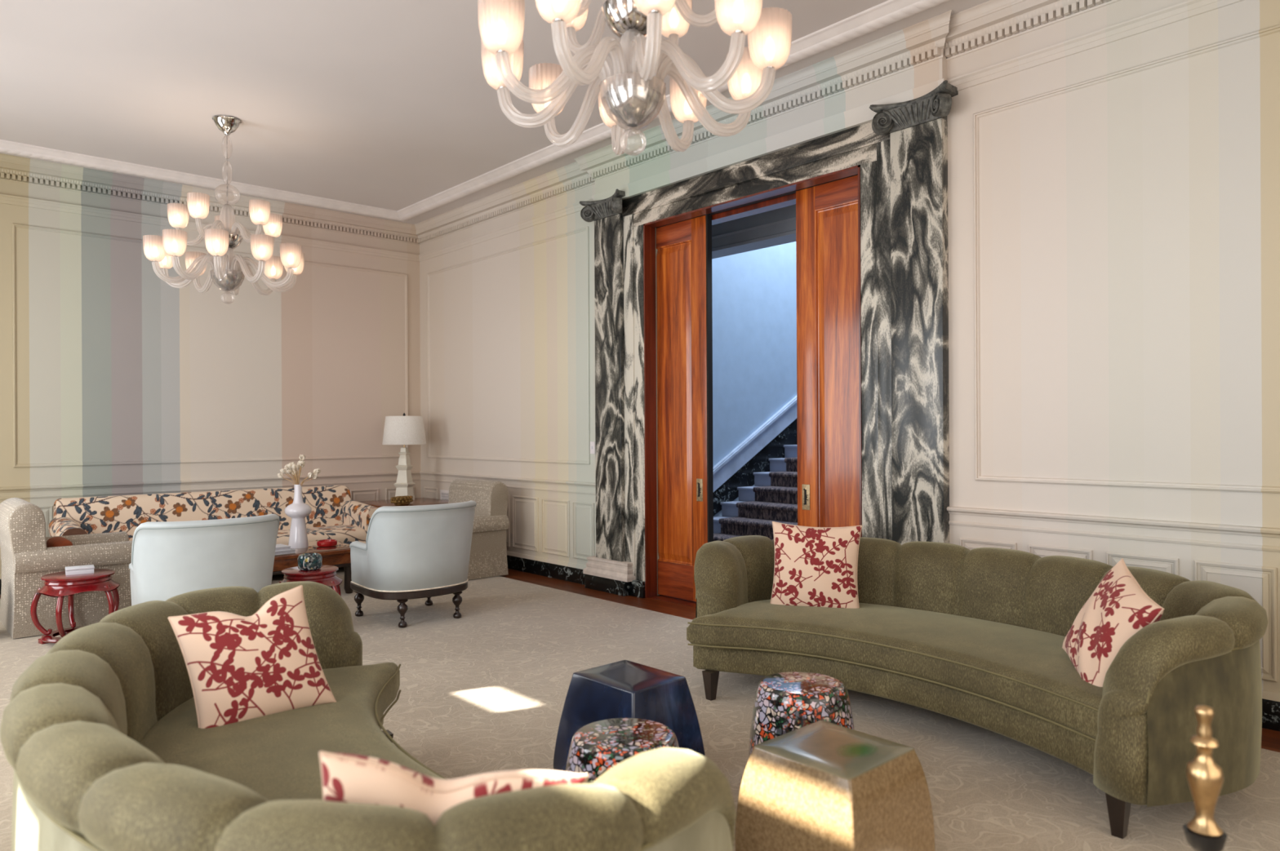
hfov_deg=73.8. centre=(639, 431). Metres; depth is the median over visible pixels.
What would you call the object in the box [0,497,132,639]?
armchair
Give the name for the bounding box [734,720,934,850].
side table
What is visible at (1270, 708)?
baseboard
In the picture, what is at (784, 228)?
trim
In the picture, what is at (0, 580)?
baseboard
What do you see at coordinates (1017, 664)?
seat cushion
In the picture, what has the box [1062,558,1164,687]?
throw pillow
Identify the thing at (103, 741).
curved sofa
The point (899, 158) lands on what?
trim
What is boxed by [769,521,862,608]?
throw pillow
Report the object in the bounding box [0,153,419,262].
trim
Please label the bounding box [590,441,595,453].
light switch
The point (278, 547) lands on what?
book
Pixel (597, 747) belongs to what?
garden stool
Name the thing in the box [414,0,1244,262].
trim
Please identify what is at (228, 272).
glass chandelier
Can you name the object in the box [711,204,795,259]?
wall header
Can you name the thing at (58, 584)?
side table
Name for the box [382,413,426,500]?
table lamp
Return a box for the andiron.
[1182,705,1227,850]
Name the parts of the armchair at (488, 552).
backrest, arm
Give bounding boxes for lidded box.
[65,564,94,575]
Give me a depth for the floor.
7.55 m
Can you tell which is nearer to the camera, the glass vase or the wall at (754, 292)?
the glass vase
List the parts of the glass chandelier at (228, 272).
lamp shade, lamp shade, lamp shade, lamp shade, arm, arm, arm, lamp shade, arm, lamp shade, arm, arm, lamp shade, lamp shade, arm, rod, lamp shade, glass globe, bowl glass, lamp shade, arm, arm, arm, arm, lamp shade, arm, lamp shade, arm, arm, lamp shade, lamp shade, lamp shade, lamp shade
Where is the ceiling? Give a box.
[0,0,989,224]
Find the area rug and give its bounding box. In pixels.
[0,567,1279,850]
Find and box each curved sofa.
[0,581,736,850]
[686,535,1267,839]
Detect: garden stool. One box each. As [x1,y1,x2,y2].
[565,718,679,782]
[748,671,854,758]
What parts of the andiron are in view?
post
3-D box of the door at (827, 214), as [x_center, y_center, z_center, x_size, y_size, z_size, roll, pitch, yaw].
[1.581,-0.187,6.196,0.055,3.334,1.065,0,0,-42]
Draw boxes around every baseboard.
[0,579,1,595]
[506,555,1279,731]
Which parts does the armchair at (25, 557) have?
backrest, arm, arm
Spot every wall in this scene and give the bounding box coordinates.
[0,180,421,574]
[419,0,1279,693]
[711,241,796,517]
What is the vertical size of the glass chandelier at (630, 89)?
1.530 m
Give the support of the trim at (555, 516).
attached to the wall at (1130, 224)
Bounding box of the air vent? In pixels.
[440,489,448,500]
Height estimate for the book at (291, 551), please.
0.030 m
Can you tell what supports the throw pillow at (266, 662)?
on the curved sofa at (103, 741)
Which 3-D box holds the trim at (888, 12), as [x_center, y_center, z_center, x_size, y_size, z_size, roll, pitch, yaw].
[-1.293,-2.554,4.661,5.169,0.079,10.390,0,0,-42]
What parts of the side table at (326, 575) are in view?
leg, leg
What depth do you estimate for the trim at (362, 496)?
8.90 m
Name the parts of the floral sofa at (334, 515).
sofa arm, arm, sofa arm, arm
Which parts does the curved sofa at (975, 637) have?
leg, rail, panel, leg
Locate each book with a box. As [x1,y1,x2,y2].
[275,544,291,551]
[275,548,296,555]
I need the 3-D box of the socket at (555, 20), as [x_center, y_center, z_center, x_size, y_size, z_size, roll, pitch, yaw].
[-0.272,-1.381,2.836,0.032,0.035,0.031,0,0,-42]
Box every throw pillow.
[167,585,336,728]
[319,751,588,825]
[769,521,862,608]
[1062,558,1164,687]
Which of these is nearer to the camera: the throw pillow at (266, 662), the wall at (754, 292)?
the throw pillow at (266, 662)
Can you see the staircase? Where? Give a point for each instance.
(766, 460)
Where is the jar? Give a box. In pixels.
[297,553,322,571]
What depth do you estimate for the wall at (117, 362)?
8.99 m
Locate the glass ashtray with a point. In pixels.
(323, 543)
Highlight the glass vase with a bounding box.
[284,484,311,548]
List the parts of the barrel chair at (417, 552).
leg, leg, rail, leg, leg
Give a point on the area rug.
(485, 690)
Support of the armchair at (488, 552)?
on the area rug
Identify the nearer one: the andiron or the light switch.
the andiron
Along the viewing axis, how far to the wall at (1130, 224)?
4.88 m
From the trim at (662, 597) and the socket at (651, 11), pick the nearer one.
the socket at (651, 11)
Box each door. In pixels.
[655,214,713,602]
[795,175,859,527]
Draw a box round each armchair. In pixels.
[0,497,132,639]
[448,478,509,580]
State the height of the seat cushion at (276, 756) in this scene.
0.192 m
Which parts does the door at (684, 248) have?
rail, panel, flush pull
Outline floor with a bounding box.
[0,568,1279,752]
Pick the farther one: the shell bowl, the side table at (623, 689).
the shell bowl
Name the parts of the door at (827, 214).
flush pull, rail, panel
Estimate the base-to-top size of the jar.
0.116 m
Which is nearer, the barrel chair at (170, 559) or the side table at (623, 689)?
the side table at (623, 689)
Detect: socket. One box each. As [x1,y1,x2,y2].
[554,18,563,22]
[650,9,659,13]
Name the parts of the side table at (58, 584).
leg, leg, leg, leg, leg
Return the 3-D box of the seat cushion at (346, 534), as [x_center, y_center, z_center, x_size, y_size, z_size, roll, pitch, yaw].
[-4.068,1.131,8.523,2.550,0.179,0.744,0,0,-42]
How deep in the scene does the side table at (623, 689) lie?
3.55 m
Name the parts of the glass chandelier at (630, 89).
lamp shade, lamp shade, lamp shade, arm, arm, lamp shade, arm, lamp shade, arm, arm, arm, lamp shade, arm, lamp shade, lamp shade, bowl glass, arm, lamp shade, arm, arm, lamp shade, lamp shade, arm, arm, arm, arm, lamp shade, lamp shade, lamp shade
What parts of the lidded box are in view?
lid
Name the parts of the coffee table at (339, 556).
moulding, leg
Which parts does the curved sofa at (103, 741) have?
panel, rail, leg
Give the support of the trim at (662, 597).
attached to the wall at (1130, 224)
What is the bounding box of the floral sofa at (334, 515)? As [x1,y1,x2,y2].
[48,484,378,544]
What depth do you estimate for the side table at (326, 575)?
6.29 m
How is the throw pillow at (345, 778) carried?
on the curved sofa at (103, 741)
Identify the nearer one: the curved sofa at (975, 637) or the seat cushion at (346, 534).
the curved sofa at (975, 637)
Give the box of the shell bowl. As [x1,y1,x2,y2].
[390,495,413,506]
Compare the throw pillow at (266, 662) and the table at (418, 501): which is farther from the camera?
the table at (418, 501)
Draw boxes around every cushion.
[46,537,72,547]
[139,662,444,801]
[275,524,367,544]
[686,600,1102,739]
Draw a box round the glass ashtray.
[316,539,337,546]
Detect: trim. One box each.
[0,0,950,221]
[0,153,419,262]
[0,223,420,579]
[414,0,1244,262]
[419,24,1279,702]
[579,80,958,598]
[648,595,696,608]
[711,217,795,252]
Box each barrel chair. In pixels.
[128,514,279,605]
[349,500,476,627]
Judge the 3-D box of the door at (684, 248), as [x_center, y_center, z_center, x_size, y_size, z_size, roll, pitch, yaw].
[0.241,-0.180,7.693,0.062,3.334,1.078,0,0,-42]
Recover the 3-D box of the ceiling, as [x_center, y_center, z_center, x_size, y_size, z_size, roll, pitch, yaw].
[-1.405,-2.668,4.561,6.325,0.150,11.646,0,0,-42]
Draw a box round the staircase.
[712,395,797,541]
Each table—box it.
[30,568,119,644]
[272,541,353,593]
[279,564,342,596]
[359,497,448,507]
[553,660,705,772]
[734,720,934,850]
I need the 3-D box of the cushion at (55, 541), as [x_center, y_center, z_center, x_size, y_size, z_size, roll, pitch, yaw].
[-4.578,0.948,6.718,0.140,0.200,0.380,0,0,-42]
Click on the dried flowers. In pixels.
(291, 468)
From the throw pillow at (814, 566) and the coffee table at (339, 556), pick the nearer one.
the throw pillow at (814, 566)
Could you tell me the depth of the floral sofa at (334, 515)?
8.72 m
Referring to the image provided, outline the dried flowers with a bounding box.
[277,454,320,486]
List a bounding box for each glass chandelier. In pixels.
[142,115,304,304]
[477,0,791,155]
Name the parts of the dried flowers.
stem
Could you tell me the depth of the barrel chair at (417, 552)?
6.49 m

